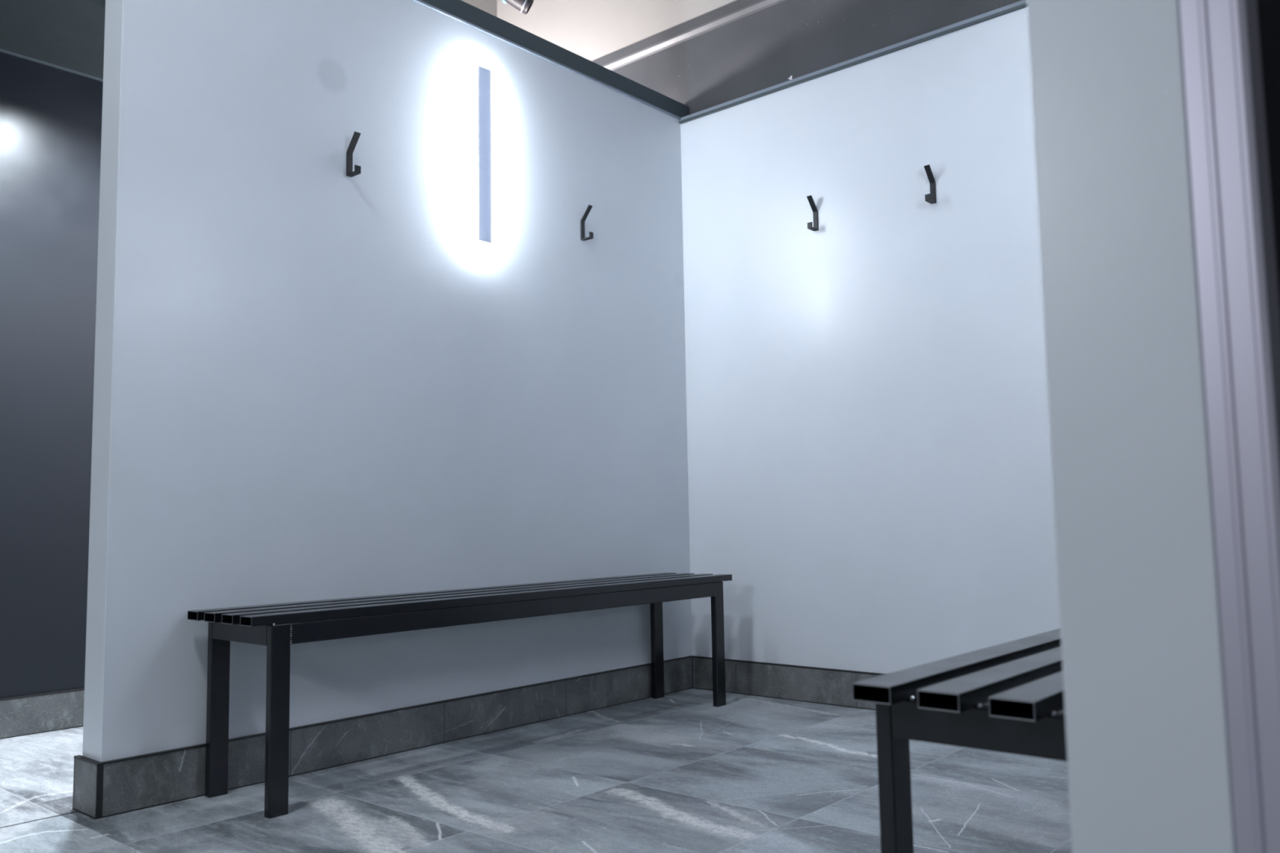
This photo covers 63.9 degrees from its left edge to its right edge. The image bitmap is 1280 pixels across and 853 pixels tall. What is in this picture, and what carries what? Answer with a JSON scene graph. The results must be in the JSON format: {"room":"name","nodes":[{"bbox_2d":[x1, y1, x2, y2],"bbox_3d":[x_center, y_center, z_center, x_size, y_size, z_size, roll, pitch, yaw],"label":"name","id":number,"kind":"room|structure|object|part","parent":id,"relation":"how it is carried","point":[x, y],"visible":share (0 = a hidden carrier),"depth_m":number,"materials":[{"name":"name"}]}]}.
{"room":"changing room","nodes":[
{"label":"changing room","id":0,"kind":"room"},
{"bbox_2d":[0,0,105,79],"bbox_3d":[-2.931,-1.398,1.476,1.028,0.100,5.050,-5,-7,41],"label":"ceiling","id":1,"kind":"structure","parent":0,"point":[69,34],"depth_m":3.16,"materials":[{"name":"grey paint"}]},
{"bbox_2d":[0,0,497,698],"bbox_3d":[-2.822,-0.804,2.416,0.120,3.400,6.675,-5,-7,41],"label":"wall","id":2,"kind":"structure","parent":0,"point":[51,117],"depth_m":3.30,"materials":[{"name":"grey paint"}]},
{"bbox_2d":[0,688,84,739],"bbox_3d":[-2.783,0.822,2.181,0.013,0.120,6.555,-5,-7,41],"label":"baseboard","id":3,"kind":"structure","parent":2,"relation":"attached to","point":[30,714],"depth_m":3.21,"materials":[{"name":"stone"}]},
{"bbox_2d":[0,48,102,81],"bbox_3d":[-3.316,-1.308,1.805,0.006,0.008,5.050,-5,-7,41],"label":"trim","id":4,"kind":"structure","parent":2,"relation":"attached to","point":[1,50],"depth_m":3.38,"materials":[{"name":"grey metal"}]},
{"bbox_2d":[82,0,691,762],"bbox_3d":[-0.538,-0.168,3.210,0.104,2.198,2.168,-5,-7,41],"label":"wall","id":5,"kind":"structure","parent":0,"point":[313,381],"depth_m":2.87,"materials":[{"name":"grey paint"}]},
{"bbox_2d":[72,755,103,819],"bbox_3d":[-1.236,0.806,2.297,0.130,0.119,0.014,-5,-7,41],"label":"baseboard","id":6,"kind":"structure","parent":5,"relation":"attached to","point":[88,773],"depth_m":2.28,"materials":[{"name":"stone"}]},
{"bbox_2d":[346,131,360,177],"bbox_3d":[-0.798,-0.759,2.861,0.044,0.117,0.018,-5,-7,41],"label":"coat hook","id":7,"kind":"object","parent":5,"relation":"attached to","point":[349,172],"visible":1,"depth_m":2.86,"materials":[{"name":"black metal"}]},
{"bbox_2d":[101,656,693,817],"bbox_3d":[-0.498,0.861,3.053,0.013,0.119,2.103,-5,-7,41],"label":"baseboard","id":8,"kind":"structure","parent":5,"relation":"attached to","point":[144,781],"depth_m":2.81,"materials":[{"name":"stone"}]},
{"bbox_2d":[471,65,491,245],"bbox_3d":[-0.498,-0.851,3.223,0.036,0.561,0.054,-5,-7,41],"label":"lamp","id":9,"kind":"object","parent":5,"relation":"attached to","point":[481,94],"visible":1,"depth_m":3.21,"materials":[{"name":"white plastic"}]},
{"bbox_3d":[-0.511,-0.850,3.234,0.002,0.561,0.054,-5,-7,41],"label":"plate","id":10,"kind":"part","parent":9,"relation":"part of","materials":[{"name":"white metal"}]},
{"bbox_2d":[412,0,680,119],"bbox_3d":[-0.563,-1.268,3.300,0.115,0.008,2.120,-5,-7,41],"label":"trim","id":11,"kind":"structure","parent":5,"relation":"on","point":[427,5],"depth_m":3.47,"materials":[{"name":"grey metal"}]},
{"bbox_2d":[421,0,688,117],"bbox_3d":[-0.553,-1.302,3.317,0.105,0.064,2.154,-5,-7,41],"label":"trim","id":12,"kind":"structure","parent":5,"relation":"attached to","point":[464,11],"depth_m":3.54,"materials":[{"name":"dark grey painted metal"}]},
{"bbox_2d":[580,204,593,240],"bbox_3d":[-0.185,-0.708,3.562,0.044,0.117,0.018,-5,-7,41],"label":"coat hook","id":13,"kind":"object","parent":5,"relation":"attached to","point":[588,208],"visible":1,"depth_m":3.56,"materials":[{"name":"black metal"}]},
{"bbox_2d":[0,688,1072,852],"bbox_3d":[-0.092,0.665,-0.159,7.149,0.080,6.555,-5,-7,41],"label":"floor","id":14,"kind":"structure","parent":0,"point":[675,772],"depth_m":2.37,"materials":[{"name":"grey tile"}]},
{"bbox_2d":[0,811,77,828],"bbox_3d":[-2.702,0.744,0.666,0.004,0.002,4.374,-5,-7,41],"label":"trim","id":15,"kind":"structure","parent":14,"relation":"in","point":[74,811],"depth_m":2.25,"materials":[{"name":"black metal"}]},
{"bbox_2d":[187,572,732,818],"bbox_3d":[-0.370,0.691,2.969,0.303,0.437,1.769,-5,-7,41],"label":"slatted bench","id":16,"kind":"object","parent":14,"relation":"on","point":[277,626],"visible":1,"depth_m":2.50,"materials":[{"name":"black metal"}]},
{"bbox_3d":[-1.006,0.666,2.446,0.021,0.415,0.047,-5,-7,41],"label":"leg","id":17,"kind":"part","parent":16,"relation":"part of","materials":[{"name":"black metal"}]},
{"bbox_3d":[-0.915,0.473,2.365,0.251,0.047,0.020,-5,-7,41],"label":"rail","id":18,"kind":"part","parent":16,"relation":"part of","materials":[{"name":"black metal"}]},
{"bbox_3d":[-0.801,0.647,2.269,0.021,0.415,0.047,-5,-7,41],"label":"leg","id":19,"kind":"part","parent":16,"relation":"part of","materials":[{"name":"black metal"}]},
{"bbox_3d":[-0.271,0.509,2.896,0.020,0.047,1.577,-5,-7,41],"label":"rail","id":20,"kind":"part","parent":16,"relation":"part of","materials":[{"name":"black metal"}]},
{"bbox_3d":[0.061,0.757,3.667,0.021,0.415,0.047,-5,-7,41],"label":"leg","id":21,"kind":"part","parent":16,"relation":"part of","materials":[{"name":"black metal"}]},
{"bbox_3d":[0.266,0.738,3.490,0.021,0.415,0.047,-5,-7,41],"label":"leg","id":22,"kind":"part","parent":16,"relation":"part of","materials":[{"name":"black metal"}]},
{"bbox_2d":[852,628,1067,852],"bbox_3d":[0.948,0.560,1.763,0.303,0.437,1.769,-5,-7,41],"label":"slatted bench","id":23,"kind":"object","parent":14,"relation":"on","point":[1021,682],"visible":0.34,"depth_m":1.22,"materials":[{"name":"black metal"}]},
{"bbox_3d":[0.312,0.535,1.240,0.021,0.415,0.047,-5,-7,41],"label":"leg","id":24,"kind":"part","parent":23,"relation":"part of","materials":[{"name":"black metal"}]},
{"bbox_3d":[0.403,0.341,1.158,0.251,0.047,0.020,-5,-7,41],"label":"rail","id":25,"kind":"part","parent":23,"relation":"part of","materials":[{"name":"black metal"}]},
{"bbox_2d":[497,0,1060,673],"bbox_3d":[2.053,-0.882,2.485,7.149,3.400,0.175,-5,-7,41],"label":"wall","id":26,"kind":"structure","parent":0,"point":[869,451],"depth_m":3.48,"materials":[{"name":"grey paint"}]},
{"bbox_2d":[806,195,818,231],"bbox_3d":[0.604,-0.748,3.595,0.018,0.117,0.044,-5,-7,41],"label":"coat hook","id":27,"kind":"object","parent":26,"relation":"attached to","point":[815,225],"visible":1,"depth_m":3.60,"materials":[{"name":"black metal"}]},
{"bbox_2d":[679,0,1027,124],"bbox_3d":[0.966,-1.272,3.338,2.146,0.008,0.013,-5,-7,41],"label":"trim","id":28,"kind":"structure","parent":26,"relation":"attached to","point":[1024,5],"depth_m":3.51,"materials":[{"name":"grey metal"}]},
{"bbox_2d":[689,655,1065,714],"bbox_3d":[1.001,0.844,3.149,2.150,0.119,0.014,-5,-7,41],"label":"baseboard","id":29,"kind":"structure","parent":26,"relation":"attached to","point":[831,686],"depth_m":3.57,"materials":[{"name":"stone"}]},
{"bbox_2d":[924,164,936,204],"bbox_3d":[0.935,-0.781,3.308,0.018,0.117,0.044,-5,-7,41],"label":"coat hook","id":30,"kind":"object","parent":26,"relation":"attached to","point":[931,197],"visible":1,"depth_m":3.31,"materials":[{"name":"black metal"}]},
{"bbox_2d":[1026,0,1235,852],"bbox_3d":[1.118,-0.360,1.685,0.112,2.250,2.305,-5,-7,41],"label":"wall","id":31,"kind":"structure","parent":0,"point":[1148,768],"depth_m":0.78,"materials":[{"name":"grey paint"}]},
{"bbox_2d":[1178,0,1279,852],"bbox_3d":[0.435,-0.429,0.786,0.043,2.250,0.052,-5,-7,41],"label":"trim","id":32,"kind":"structure","parent":31,"relation":"attached to","point":[1239,313],"depth_m":0.73,"materials":[{"name":"white painted wood"}]},
{"bbox_2d":[1256,0,1279,311],"bbox_3d":[1.193,-0.364,1.654,0.040,2.250,2.254,-5,-7,41],"label":"cladding","id":33,"kind":"object","parent":31,"relation":"attached to","point":[1268,11],"depth_m":0.81,"materials":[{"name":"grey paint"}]},
{"bbox_3d":[-0.156,-2.703,0.228,7.269,0.100,6.675,-5,-7,41],"label":"ceiling","id":34,"kind":"structure","parent":0,"visible":0},
{"bbox_2d":[502,0,533,14],"bbox_3d":[-0.525,-2.021,4.416,0.136,0.497,0.091,1,-6,-24],"label":"spotlight","id":35,"kind":"object","parent":34,"relation":"hanging from","point":[522,6],"visible":1,"depth_m":4.38,"materials":[{"name":"silver metal"}]}
]}

